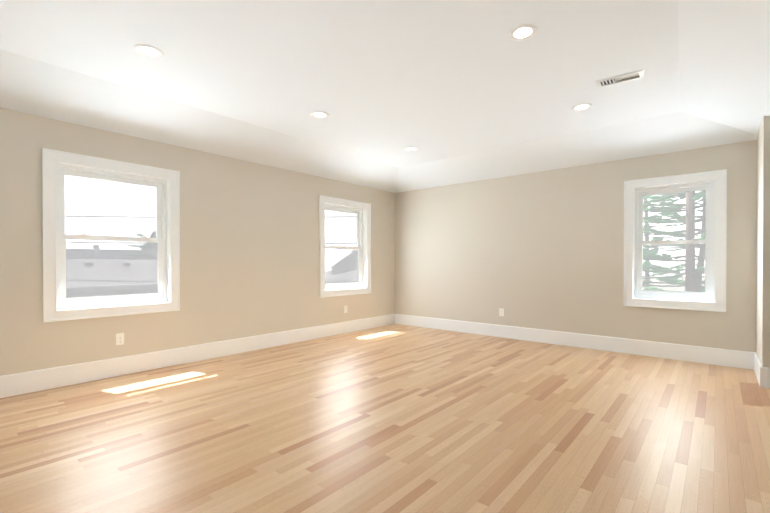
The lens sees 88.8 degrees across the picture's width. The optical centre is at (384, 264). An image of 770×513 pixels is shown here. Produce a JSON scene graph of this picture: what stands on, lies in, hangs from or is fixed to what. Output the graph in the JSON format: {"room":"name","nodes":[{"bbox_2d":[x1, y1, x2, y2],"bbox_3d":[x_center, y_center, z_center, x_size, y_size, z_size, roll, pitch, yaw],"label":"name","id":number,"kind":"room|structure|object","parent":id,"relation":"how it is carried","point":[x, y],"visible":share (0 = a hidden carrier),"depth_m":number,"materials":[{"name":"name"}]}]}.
{"room":"empty room","nodes":[
{"label":"empty room","id":0,"kind":"room"},
{"bbox_2d":[0,108,394,375],"bbox_3d":[-1.894,-0.396,5.000,0.180,3.000,6.580,0,0,40],"label":"wall","id":1,"kind":"structure","parent":0,"point":[249,249],"depth_m":4.59,"materials":[{"name":"beige paint"}]},
{"bbox_2d":[42,148,179,322],"bbox_3d":[-2.740,-0.265,3.997,0.235,1.544,1.159,0,0,40],"label":"window","id":2,"kind":"structure","parent":1,"relation":"in","point":[110,238],"depth_m":3.95,"materials":[{"name":"glass"}]},
{"bbox_2d":[116,333,123,344],"bbox_3d":[-2.661,0.745,3.953,0.008,0.116,0.071,0,0,40],"label":"electrical outlet","id":3,"kind":"object","parent":1,"relation":"attached to","point":[119,338],"visible":1,"depth_m":3.95,"materials":[{"name":"white plastic"}]},
{"bbox_2d":[0,314,395,397],"bbox_3d":[-1.819,1.012,4.945,0.016,0.185,6.220,0,0,40],"label":"baseboard","id":4,"kind":"structure","parent":1,"relation":"attached to","point":[33,381],"depth_m":4.24,"materials":[{"name":"white paint"}]},
{"bbox_2d":[319,195,370,297],"bbox_3d":[-0.694,-0.281,6.416,0.235,1.539,1.129,0,0,40],"label":"window","id":5,"kind":"structure","parent":1,"relation":"in","point":[344,247],"depth_m":6.45,"materials":[{"name":"white glass"}]},
{"bbox_2d":[0,324,769,512],"bbox_3d":[0.428,1.115,3.046,6.500,0.001,6.820,0,0,40],"label":"floor","id":6,"kind":"structure","parent":0,"point":[395,418],"depth_m":2.61,"materials":[{"name":"brown wood"}]},
{"bbox_2d":[0,0,769,192],"bbox_3d":[0.504,-1.417,2.967,6.300,0.205,6.420,0,0,40],"label":"ceiling","id":7,"kind":"structure","parent":0,"point":[458,91],"depth_m":3.17,"materials":[{"name":"white paint"}]},
{"bbox_2d":[134,44,163,57],"bbox_3d":[-1.674,-1.515,2.791,0.184,0.008,0.184,0,0,40],"label":"recessed light","id":8,"kind":"object","parent":7,"relation":"in","point":[146,50],"visible":1,"depth_m":2.78,"materials":[{"name":"white paint"}]},
{"bbox_2d":[311,111,328,117],"bbox_3d":[-0.660,-1.521,3.990,0.184,0.008,0.184,0,0,40],"label":"recessed light","id":9,"kind":"object","parent":7,"relation":"in","point":[318,114],"visible":1,"depth_m":3.98,"materials":[{"name":"white paint"}]},
{"bbox_2d":[404,147,417,150],"bbox_3d":[0.339,-1.528,5.188,0.184,0.008,0.184,0,0,40],"label":"recessed light","id":10,"kind":"object","parent":7,"relation":"in","point":[410,149],"visible":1,"depth_m":5.18,"materials":[{"name":"white paint"}]},
{"bbox_2d":[508,24,537,40],"bbox_3d":[0.899,-1.513,2.567,0.184,0.008,0.184,0,0,40],"label":"recessed light","id":11,"kind":"object","parent":7,"relation":"in","point":[522,32],"visible":1,"depth_m":2.56,"materials":[{"name":"white paint"}]},
{"bbox_2d":[571,103,591,110],"bbox_3d":[1.897,-1.520,3.792,0.184,0.008,0.184,0,0,40],"label":"recessed light","id":12,"kind":"object","parent":7,"relation":"in","point":[582,107],"visible":1,"depth_m":3.79,"materials":[{"name":"white paint"}]},
{"bbox_2d":[595,69,644,87],"bbox_3d":[1.917,-1.515,3.212,0.335,0.011,0.155,0,0,36],"label":"ceiling vent","id":13,"kind":"object","parent":7,"relation":"in","point":[625,77],"visible":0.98,"depth_m":3.20,"materials":[{"name":"white metal"}]},
{"bbox_2d":[395,140,756,351],"bbox_3d":[2.540,-0.398,5.442,6.380,3.000,0.180,0,0,40],"label":"wall","id":14,"kind":"structure","parent":0,"point":[543,250],"depth_m":5.43,"materials":[{"name":"beige paint"}]},
{"bbox_2d":[499,308,503,315],"bbox_3d":[1.769,0.719,5.977,0.071,0.116,0.008,0,0,40],"label":"electrical outlet","id":15,"kind":"object","parent":14,"relation":"attached to","point":[501,311],"visible":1,"depth_m":5.97,"materials":[{"name":"white plastic"}]},
{"bbox_2d":[396,314,751,369],"bbox_3d":[2.060,1.008,5.727,4.870,0.185,0.016,0,0,40],"label":"baseboard","id":16,"kind":"structure","parent":14,"relation":"attached to","point":[699,354],"depth_m":5.12,"materials":[{"name":"white paint"}]},
{"bbox_2d":[624,169,726,311],"bbox_3d":[3.428,-0.266,4.689,0.969,1.559,0.235,0,0,40],"label":"window","id":17,"kind":"structure","parent":14,"relation":"in","point":[675,238],"depth_m":4.67,"materials":[{"name":"glass"}]},
{"bbox_2d":[756,116,769,367],"bbox_3d":[4.176,-0.387,3.443,1.300,3.000,0.760,0,0,40],"label":"wall","id":18,"kind":"structure","parent":0,"point":[763,264],"depth_m":3.57,"materials":[{"name":"beige paint"}]},
{"bbox_2d":[752,352,761,373],"bbox_3d":[3.670,1.018,3.872,0.016,0.185,0.690,0,0,40],"label":"baseboard","id":19,"kind":"structure","parent":18,"relation":"attached to","point":[755,358],"depth_m":4.11,"materials":[{"name":"white paint"}]},
{"bbox_2d":[756,362,769,388],"bbox_3d":[3.747,1.021,3.305,0.866,0.185,0.017,0,0,40],"label":"baseboard","id":20,"kind":"structure","parent":18,"relation":"attached to","point":[762,373],"depth_m":3.56,"materials":[{"name":"white paint"}]}
]}

